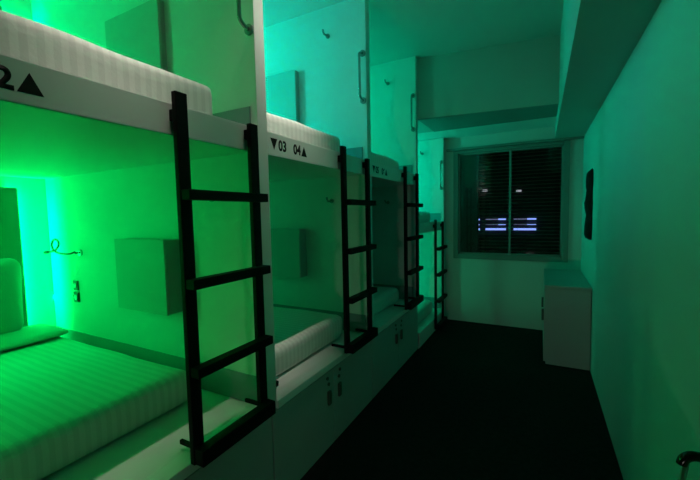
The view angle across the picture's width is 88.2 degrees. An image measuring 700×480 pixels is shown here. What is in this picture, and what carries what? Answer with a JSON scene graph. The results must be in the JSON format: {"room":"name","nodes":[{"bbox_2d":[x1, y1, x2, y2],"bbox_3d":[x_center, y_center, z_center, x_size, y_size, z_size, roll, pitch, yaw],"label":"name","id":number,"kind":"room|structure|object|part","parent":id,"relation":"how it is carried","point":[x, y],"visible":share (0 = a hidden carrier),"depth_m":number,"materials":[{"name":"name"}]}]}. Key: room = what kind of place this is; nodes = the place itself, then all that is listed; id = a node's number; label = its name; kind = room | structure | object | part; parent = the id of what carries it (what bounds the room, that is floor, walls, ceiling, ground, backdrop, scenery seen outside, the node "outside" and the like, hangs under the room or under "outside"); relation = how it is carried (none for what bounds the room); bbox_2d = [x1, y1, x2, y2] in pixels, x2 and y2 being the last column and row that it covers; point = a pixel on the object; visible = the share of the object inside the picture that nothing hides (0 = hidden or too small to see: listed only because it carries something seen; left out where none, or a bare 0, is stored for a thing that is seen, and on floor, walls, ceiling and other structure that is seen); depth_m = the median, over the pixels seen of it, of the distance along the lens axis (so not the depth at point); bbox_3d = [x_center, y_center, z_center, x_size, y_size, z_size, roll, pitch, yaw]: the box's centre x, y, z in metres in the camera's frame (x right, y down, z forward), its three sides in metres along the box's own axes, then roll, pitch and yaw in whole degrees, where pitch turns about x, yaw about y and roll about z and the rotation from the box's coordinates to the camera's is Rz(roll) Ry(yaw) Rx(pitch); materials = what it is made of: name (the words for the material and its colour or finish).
{"room":"dormitory","nodes":[
{"label":"dormitory","id":0,"kind":"room"},
{"bbox_2d":[0,0,55,325],"bbox_3d":[-2.092,-0.219,2.867,0.112,3.035,6.940,1,5,28],"label":"wall","id":1,"kind":"structure","parent":0,"point":[31,192],"depth_m":2.53,"materials":[{"name":"paint"}]},
{"bbox_2d":[417,35,559,132],"bbox_3d":[0.528,-1.581,4.174,3.261,0.605,0.661,1,5,28],"label":"beam","id":2,"kind":"structure","parent":1,"relation":"attached to","point":[520,74],"depth_m":3.47,"materials":[{"name":"grey paint"}]},
{"bbox_2d":[418,104,557,131],"bbox_3d":[1.412,-1.260,3.725,1.266,0.009,0.638,1,5,28],"label":"trim","id":3,"kind":"structure","parent":2,"relation":"attached to","point":[451,122],"depth_m":3.71,"materials":[{"name":"white paint"}]},
{"bbox_2d":[263,0,563,65],"bbox_3d":[-0.505,-1.762,1.903,3.773,0.112,6.940,1,5,28],"label":"ceiling","id":4,"kind":"structure","parent":0,"point":[398,29],"depth_m":2.99,"materials":[{"name":"grey paint"}]},
{"bbox_2d":[300,319,622,479],"bbox_3d":[-0.442,1.377,2.121,3.773,0.112,6.940,1,5,28],"label":"floor","id":5,"kind":"structure","parent":0,"point":[475,401],"depth_m":2.53,"materials":[{"name":"carpet"}]},
{"bbox_2d":[184,417,273,479],"bbox_3d":[-1.520,1.117,1.722,2.000,0.506,1.174,1,5,28],"label":"cupboard","id":6,"kind":"object","parent":5,"relation":"on","point":[250,458],"visible":0.14,"depth_m":1.62,"materials":[{"name":"grey wood"}]},
{"bbox_2d":[0,0,276,479],"bbox_3d":[-1.552,-0.396,1.617,1.996,2.530,1.241,1,5,28],"label":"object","id":7,"kind":"object","parent":6,"relation":"on","point":[103,153],"visible":0.75,"depth_m":1.76,"materials":[{"name":"grey"}]},
{"bbox_2d":[0,187,27,326],"bbox_3d":[-2.380,0.164,2.054,0.039,0.961,0.815,1,5,28],"label":"headboard","id":8,"kind":"object","parent":7,"relation":"attached to","point":[10,233],"visible":0.55,"depth_m":2.35,"materials":[{"name":"grey fabric"}]},
{"bbox_2d":[44,239,82,255],"bbox_3d":[-1.910,0.049,2.384,0.282,0.121,0.096,-1,4,5],"label":"hook","id":9,"kind":"object","parent":7,"relation":"attached to","point":[79,252],"visible":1,"depth_m":2.37,"materials":[{"name":"silver metal"}]},
{"bbox_2d":[73,280,78,289],"bbox_3d":[-1.870,0.310,2.464,0.056,0.067,0.015,1,5,28],"label":"wall socket","id":10,"kind":"object","parent":7,"relation":"attached to","point":[75,283],"visible":1,"depth_m":2.45,"materials":[{"name":"grey plastic"}]},
{"bbox_2d":[74,292,79,301],"bbox_3d":[-1.869,0.391,2.470,0.056,0.067,0.015,1,5,28],"label":"wall socket","id":11,"kind":"object","parent":7,"relation":"attached to","point":[76,294],"visible":1,"depth_m":2.46,"materials":[{"name":"grey plastic"}]},
{"bbox_2d":[0,336,186,479],"bbox_3d":[-1.686,0.744,1.743,1.553,0.174,0.948,1,5,28],"label":"mattress","id":12,"kind":"object","parent":7,"relation":"on","point":[63,400],"visible":0.92,"depth_m":1.55,"materials":[{"name":"white fabric"}]},
{"bbox_2d":[0,324,67,351],"bbox_3d":[-2.157,0.615,2.033,0.354,0.065,0.857,1,5,28],"label":"pillow","id":13,"kind":"object","parent":12,"relation":"on","point":[27,335],"visible":0.94,"depth_m":2.21,"materials":[{"name":"grey fabric"}]},
{"bbox_2d":[0,258,23,333],"bbox_3d":[-2.242,0.370,2.017,0.166,0.481,0.652,1,5,28],"label":"pillow","id":14,"kind":"object","parent":13,"relation":"on","point":[11,303],"visible":0.94,"depth_m":2.22,"materials":[{"name":"grey fabric"}]},
{"bbox_2d":[0,10,212,114],"bbox_3d":[-1.591,-0.529,1.556,1.855,0.194,0.886,1,5,28],"label":"mattress","id":15,"kind":"object","parent":7,"relation":"on","point":[21,38],"visible":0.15,"depth_m":1.09,"materials":[{"name":"white fabric"}]},
{"bbox_2d":[105,0,166,70],"bbox_3d":[-1.174,-1.040,1.973,0.468,0.396,0.039,1,5,28],"label":"upper cabinet","id":16,"kind":"object","parent":7,"relation":"attached to","point":[138,33],"visible":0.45,"depth_m":1.91,"materials":[{"name":"grey"}]},
{"bbox_2d":[114,238,182,315],"bbox_3d":[-1.123,0.191,2.012,0.435,0.396,0.099,1,5,28],"label":"wall-mounted box","id":17,"kind":"object","parent":7,"relation":"attached to","point":[148,272],"visible":0.89,"depth_m":1.94,"materials":[{"name":"grey"}]},
{"bbox_3d":[-0.681,0.858,1.256,0.081,0.043,1.111,1,5,28],"label":"edge trim","id":18,"kind":"part","parent":7,"relation":"part of","materials":[{"name":"white wood"}]},
{"bbox_2d":[169,90,275,467],"bbox_3d":[-0.526,0.142,1.475,0.194,1.332,0.419,1,5,28],"label":"ladder","id":19,"kind":"object","parent":7,"relation":"on","point":[202,453],"visible":1,"depth_m":1.33,"materials":[{"name":"black metal"}]},
{"bbox_3d":[-0.577,0.156,1.292,0.022,1.332,0.047,1,5,28],"label":"rail","id":20,"kind":"part","parent":19,"relation":"part of","materials":[{"name":"black metal"}]},
{"bbox_3d":[-0.410,0.147,1.607,0.022,1.298,0.047,1,5,28],"label":"rail","id":21,"kind":"part","parent":19,"relation":"part of","materials":[{"name":"black metal"}]},
{"bbox_2d":[236,0,253,35],"bbox_3d":[-0.469,-1.105,1.577,0.047,0.383,0.071,1,5,28],"label":"grab bar","id":22,"kind":"object","parent":7,"relation":"attached to","point":[248,29],"visible":1,"depth_m":1.57,"materials":[{"name":"silver metal"}]},
{"bbox_2d":[271,340,371,479],"bbox_3d":[-0.971,1.034,2.758,2.000,0.506,1.174,1,5,28],"label":"cupboard","id":23,"kind":"object","parent":5,"relation":"on","point":[309,423],"visible":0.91,"depth_m":2.15,"materials":[{"name":"grey wood"}]},
{"bbox_3d":[-0.246,1.069,2.045,0.020,0.479,0.581,1,5,28],"label":"door","id":24,"kind":"part","parent":23,"relation":"part of","materials":[{"name":"laminate"}]},
{"bbox_2d":[264,0,373,408],"bbox_3d":[-0.996,-0.481,2.668,1.996,2.530,1.208,1,5,28],"label":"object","id":25,"kind":"object","parent":23,"relation":"on","point":[302,175],"visible":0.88,"depth_m":2.79,"materials":[{"name":"grey"}]},
{"bbox_2d":[265,70,299,122],"bbox_3d":[-0.628,-1.140,3.004,0.468,0.430,0.050,1,5,28],"label":"upper cabinet","id":26,"kind":"object","parent":25,"relation":"attached to","point":[282,89],"visible":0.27,"depth_m":2.92,"materials":[{"name":"grey"}]},
{"bbox_2d":[271,229,306,277],"bbox_3d":[-0.574,0.104,3.048,0.435,0.399,0.099,1,5,28],"label":"upper cabinet","id":27,"kind":"object","parent":25,"relation":"attached to","point":[288,246],"visible":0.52,"depth_m":2.96,"materials":[{"name":"grey"}]},
{"bbox_2d":[267,113,339,151],"bbox_3d":[-1.066,-0.606,2.549,1.855,0.189,0.841,1,5,28],"label":"mattress","id":28,"kind":"object","parent":25,"relation":"on","point":[276,124],"visible":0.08,"depth_m":2.05,"materials":[{"name":"white fabric"}]},
{"bbox_2d":[273,307,342,375],"bbox_3d":[-1.045,0.660,2.712,1.777,0.181,0.948,1,5,28],"label":"mattress","id":29,"kind":"object","parent":25,"relation":"on","point":[298,333],"visible":0.15,"depth_m":2.39,"materials":[{"name":"white fabric"}]},
{"bbox_3d":[-0.132,0.775,2.293,0.081,0.043,1.111,1,5,28],"label":"edge trim","id":30,"kind":"part","parent":25,"relation":"part of","materials":[{"name":"white wood"}]},
{"bbox_2d":[322,29,329,38],"bbox_3d":[-0.184,-1.556,2.727,0.038,0.046,0.065,1,5,28],"label":"coat hook","id":31,"kind":"object","parent":25,"relation":"attached to","point":[324,34],"visible":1,"depth_m":2.73,"materials":[{"name":"silver metal"}]},
{"bbox_2d":[331,146,377,353],"bbox_3d":[0.020,0.059,2.506,0.194,1.332,0.419,1,5,28],"label":"ladder","id":32,"kind":"object","parent":25,"relation":"on","point":[352,347],"visible":1,"depth_m":2.37,"materials":[{"name":"black metal"}]},
{"bbox_3d":[-0.031,0.073,2.323,0.022,1.332,0.047,1,5,28],"label":"rail","id":33,"kind":"part","parent":32,"relation":"part of","materials":[{"name":"black metal"}]},
{"bbox_3d":[0.135,0.065,2.637,0.022,1.298,0.047,1,5,28],"label":"rail","id":34,"kind":"part","parent":32,"relation":"part of","materials":[{"name":"black metal"}]},
{"bbox_2d":[358,50,365,103],"bbox_3d":[0.080,-1.188,2.614,0.047,0.383,0.071,1,5,28],"label":"grab bar","id":35,"kind":"object","parent":25,"relation":"attached to","point":[361,53],"visible":1,"depth_m":2.59,"materials":[{"name":"silver metal"}]},
{"bbox_3d":[-0.126,0.976,2.234,0.018,0.090,0.034,1,5,28],"label":"handle","id":36,"kind":"part","parent":23,"relation":"part of","materials":[{"name":"grey plastic"}]},
{"bbox_3d":[-0.066,0.967,2.346,0.018,0.090,0.034,1,5,28],"label":"handle","id":37,"kind":"part","parent":23,"relation":"part of","materials":[{"name":"grey plastic"}]},
{"bbox_3d":[0.027,1.027,2.561,0.020,0.479,0.581,1,5,28],"label":"door","id":38,"kind":"part","parent":23,"relation":"part of","materials":[{"name":"laminate"}]},
{"bbox_2d":[372,306,417,397],"bbox_3d":[-0.422,0.951,3.795,2.000,0.506,1.174,1,5,28],"label":"cupboard","id":39,"kind":"object","parent":5,"relation":"on","point":[394,345],"visible":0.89,"depth_m":3.21,"materials":[{"name":"grey wood"}]},
{"bbox_3d":[0.303,0.986,3.082,0.020,0.479,0.581,1,5,28],"label":"door","id":40,"kind":"part","parent":39,"relation":"part of","materials":[{"name":"laminate"}]},
{"bbox_2d":[370,56,417,332],"bbox_3d":[-0.447,-0.564,3.705,1.996,2.530,1.208,1,5,28],"label":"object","id":41,"kind":"object","parent":39,"relation":"on","point":[392,137],"visible":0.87,"depth_m":3.81,"materials":[{"name":"grey"}]},
{"bbox_2d":[371,152,398,168],"bbox_3d":[-0.517,-0.680,3.586,1.855,0.170,0.786,1,5,28],"label":"mattress","id":42,"kind":"object","parent":41,"relation":"on","point":[383,160],"visible":0.07,"depth_m":3.15,"materials":[{"name":"white fabric"}]},
{"bbox_2d":[373,286,398,314],"bbox_3d":[-0.490,0.588,3.756,1.782,0.158,0.954,1,5,28],"label":"mattress","id":43,"kind":"object","parent":41,"relation":"on","point":[384,297],"visible":0.1,"depth_m":3.47,"materials":[{"name":"white fabric"}]},
{"bbox_3d":[0.417,0.692,3.330,0.081,0.043,1.111,1,5,28],"label":"edge trim","id":44,"kind":"part","parent":41,"relation":"part of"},
{"bbox_2d":[394,166,423,309],"bbox_3d":[0.569,-0.024,3.543,0.194,1.332,0.419,1,5,28],"label":"ladder","id":45,"kind":"object","parent":41,"relation":"on","point":[418,299],"visible":1,"depth_m":3.39,"materials":[{"name":"black metal"}]},
{"bbox_3d":[0.518,-0.010,3.360,0.022,1.332,0.047,1,5,28],"label":"rail","id":46,"kind":"part","parent":45,"relation":"part of","materials":[{"name":"black metal"}]},
{"bbox_3d":[0.684,-0.018,3.674,0.022,1.298,0.047,1,5,28],"label":"rail","id":47,"kind":"part","parent":45,"relation":"part of","materials":[{"name":"black metal"}]},
{"bbox_2d":[410,93,415,131],"bbox_3d":[0.628,-1.294,3.649,0.047,0.383,0.071,1,5,28],"label":"grab bar","id":48,"kind":"object","parent":41,"relation":"attached to","point":[413,129],"visible":1,"depth_m":3.62,"materials":[{"name":"silver metal"}]},
{"bbox_3d":[0.423,0.892,3.270,0.018,0.090,0.034,1,5,28],"label":"handle","id":49,"kind":"part","parent":39,"relation":"part of","materials":[{"name":"grey plastic"}]},
{"bbox_3d":[0.576,0.944,3.598,0.020,0.479,0.581,1,5,28],"label":"door","id":50,"kind":"part","parent":39,"relation":"part of","materials":[{"name":"laminate"}]},
{"bbox_2d":[418,138,444,348],"bbox_3d":[0.121,-0.095,4.795,1.996,2.430,1.176,1,5,28],"label":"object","id":51,"kind":"object","parent":5,"relation":"on","point":[432,198],"visible":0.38,"depth_m":4.84,"materials":[{"name":"grey"}]},
{"bbox_2d":[417,300,431,322],"bbox_3d":[0.073,0.879,4.771,1.838,0.164,0.875,1,5,28],"label":"mattress","id":52,"kind":"object","parent":51,"relation":"on","point":[424,308],"visible":0.12,"depth_m":4.42,"materials":[{"name":"white fabric"}]},
{"bbox_2d":[419,211,429,222],"bbox_3d":[0.026,-0.261,4.628,1.854,0.175,0.718,1,5,28],"label":"mattress","id":53,"kind":"object","parent":51,"relation":"on","point":[424,217],"visible":0.08,"depth_m":4.26,"materials":[{"name":"white fabric"}]},
{"bbox_3d":[0.975,1.037,4.396,0.081,0.150,1.111,1,5,28],"label":"edge trim","id":54,"kind":"part","parent":51,"relation":"part of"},
{"bbox_2d":[433,220,447,329],"bbox_3d":[1.083,0.408,4.539,0.194,1.332,0.419,1,5,28],"label":"ladder","id":55,"kind":"object","parent":51,"relation":"attached to","point":[440,324],"visible":0.88,"depth_m":4.38,"materials":[{"name":"black metal"}]},
{"bbox_3d":[1.032,0.421,4.356,0.022,1.332,0.047,1,5,28],"label":"rail","id":56,"kind":"part","parent":55,"relation":"part of","materials":[{"name":"black metal"}]},
{"bbox_3d":[1.198,0.413,4.670,0.022,1.298,0.047,1,5,28],"label":"rail","id":57,"kind":"part","parent":55,"relation":"part of","materials":[{"name":"black metal"}]},
{"bbox_2d":[440,160,442,189],"bbox_3d":[1.188,-0.849,4.723,0.047,0.389,0.071,1,5,28],"label":"grab bar","id":58,"kind":"object","parent":51,"relation":"attached to","point":[441,161],"visible":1,"depth_m":4.70,"materials":[{"name":"silver metal"}]},
{"bbox_2d":[541,269,591,370],"bbox_3d":[2.247,0.767,3.821,0.395,0.762,1.093,1,5,28],"label":"base cabinet","id":59,"kind":"object","parent":5,"relation":"on","point":[567,294],"visible":1,"depth_m":3.35,"materials":[{"name":"grey laminate"}]},
{"bbox_3d":[1.866,0.719,3.497,0.022,0.112,0.018,1,5,28],"label":"handle","id":60,"kind":"part","parent":59,"relation":"part of","materials":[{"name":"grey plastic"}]},
{"bbox_3d":[1.975,0.790,3.668,0.018,0.703,0.526,1,5,28],"label":"door","id":61,"kind":"part","parent":59,"relation":"part of","materials":[{"name":"grey laminate"}]},
{"bbox_2d":[676,451,699,479],"bbox_3d":[0.652,0.860,0.679,0.241,1.076,0.242,1,5,28],"label":"suitcase","id":62,"kind":"object","parent":5,"relation":"on","point":[684,459],"visible":1,"depth_m":0.57,"materials":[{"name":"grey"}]},
{"bbox_2d":[445,127,583,329],"bbox_3d":[1.120,-0.433,5.021,3.549,3.035,0.112,1,5,28],"label":"wall","id":63,"kind":"structure","parent":0,"point":[495,292],"depth_m":4.59,"materials":[{"name":"paint"}]},
{"bbox_2d":[418,116,556,140],"bbox_3d":[0.812,-1.626,4.710,3.261,0.600,0.556,1,5,28],"label":"trim","id":64,"kind":"structure","parent":63,"relation":"attached to","point":[550,121],"depth_m":4.29,"materials":[{"name":"white paint"}]},
{"bbox_2d":[453,140,569,261],"bbox_3d":[1.980,-0.454,4.540,1.318,1.412,0.110,1,5,28],"label":"window","id":65,"kind":"structure","parent":63,"relation":"in","point":[510,202],"depth_m":4.51,"materials":[{"name":"black glass"}]},
{"bbox_3d":[1.735,-0.471,4.677,0.594,1.273,0.006,1,5,28],"label":"pane","id":66,"kind":"part","parent":65,"relation":"part of","materials":[{"name":"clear glass"}]},
{"bbox_3d":[2.257,-0.462,4.401,0.534,1.273,0.006,1,5,28],"label":"pane","id":67,"kind":"part","parent":65,"relation":"part of","materials":[{"name":"clear glass"}]},
{"bbox_2d":[446,136,583,151],"bbox_3d":[1.957,-1.169,4.424,1.533,0.028,0.056,1,5,28],"label":"trim","id":68,"kind":"structure","parent":63,"relation":"attached to","point":[578,137],"depth_m":4.37,"materials":[{"name":"grey paint"}]},
{"bbox_2d":[581,0,699,479],"bbox_3d":[1.128,-0.166,1.166,0.150,3.035,6.940,1,5,28],"label":"wall","id":69,"kind":"structure","parent":0,"point":[640,263],"depth_m":1.55,"materials":[{"name":"paint"}]},
{"bbox_2d":[555,0,661,138],"bbox_3d":[0.945,-1.308,1.171,0.288,0.750,6.716,1,5,28],"label":"beam","id":70,"kind":"structure","parent":69,"relation":"attached to","point":[598,38],"depth_m":1.98,"materials":[{"name":"grey paint"}]}
]}

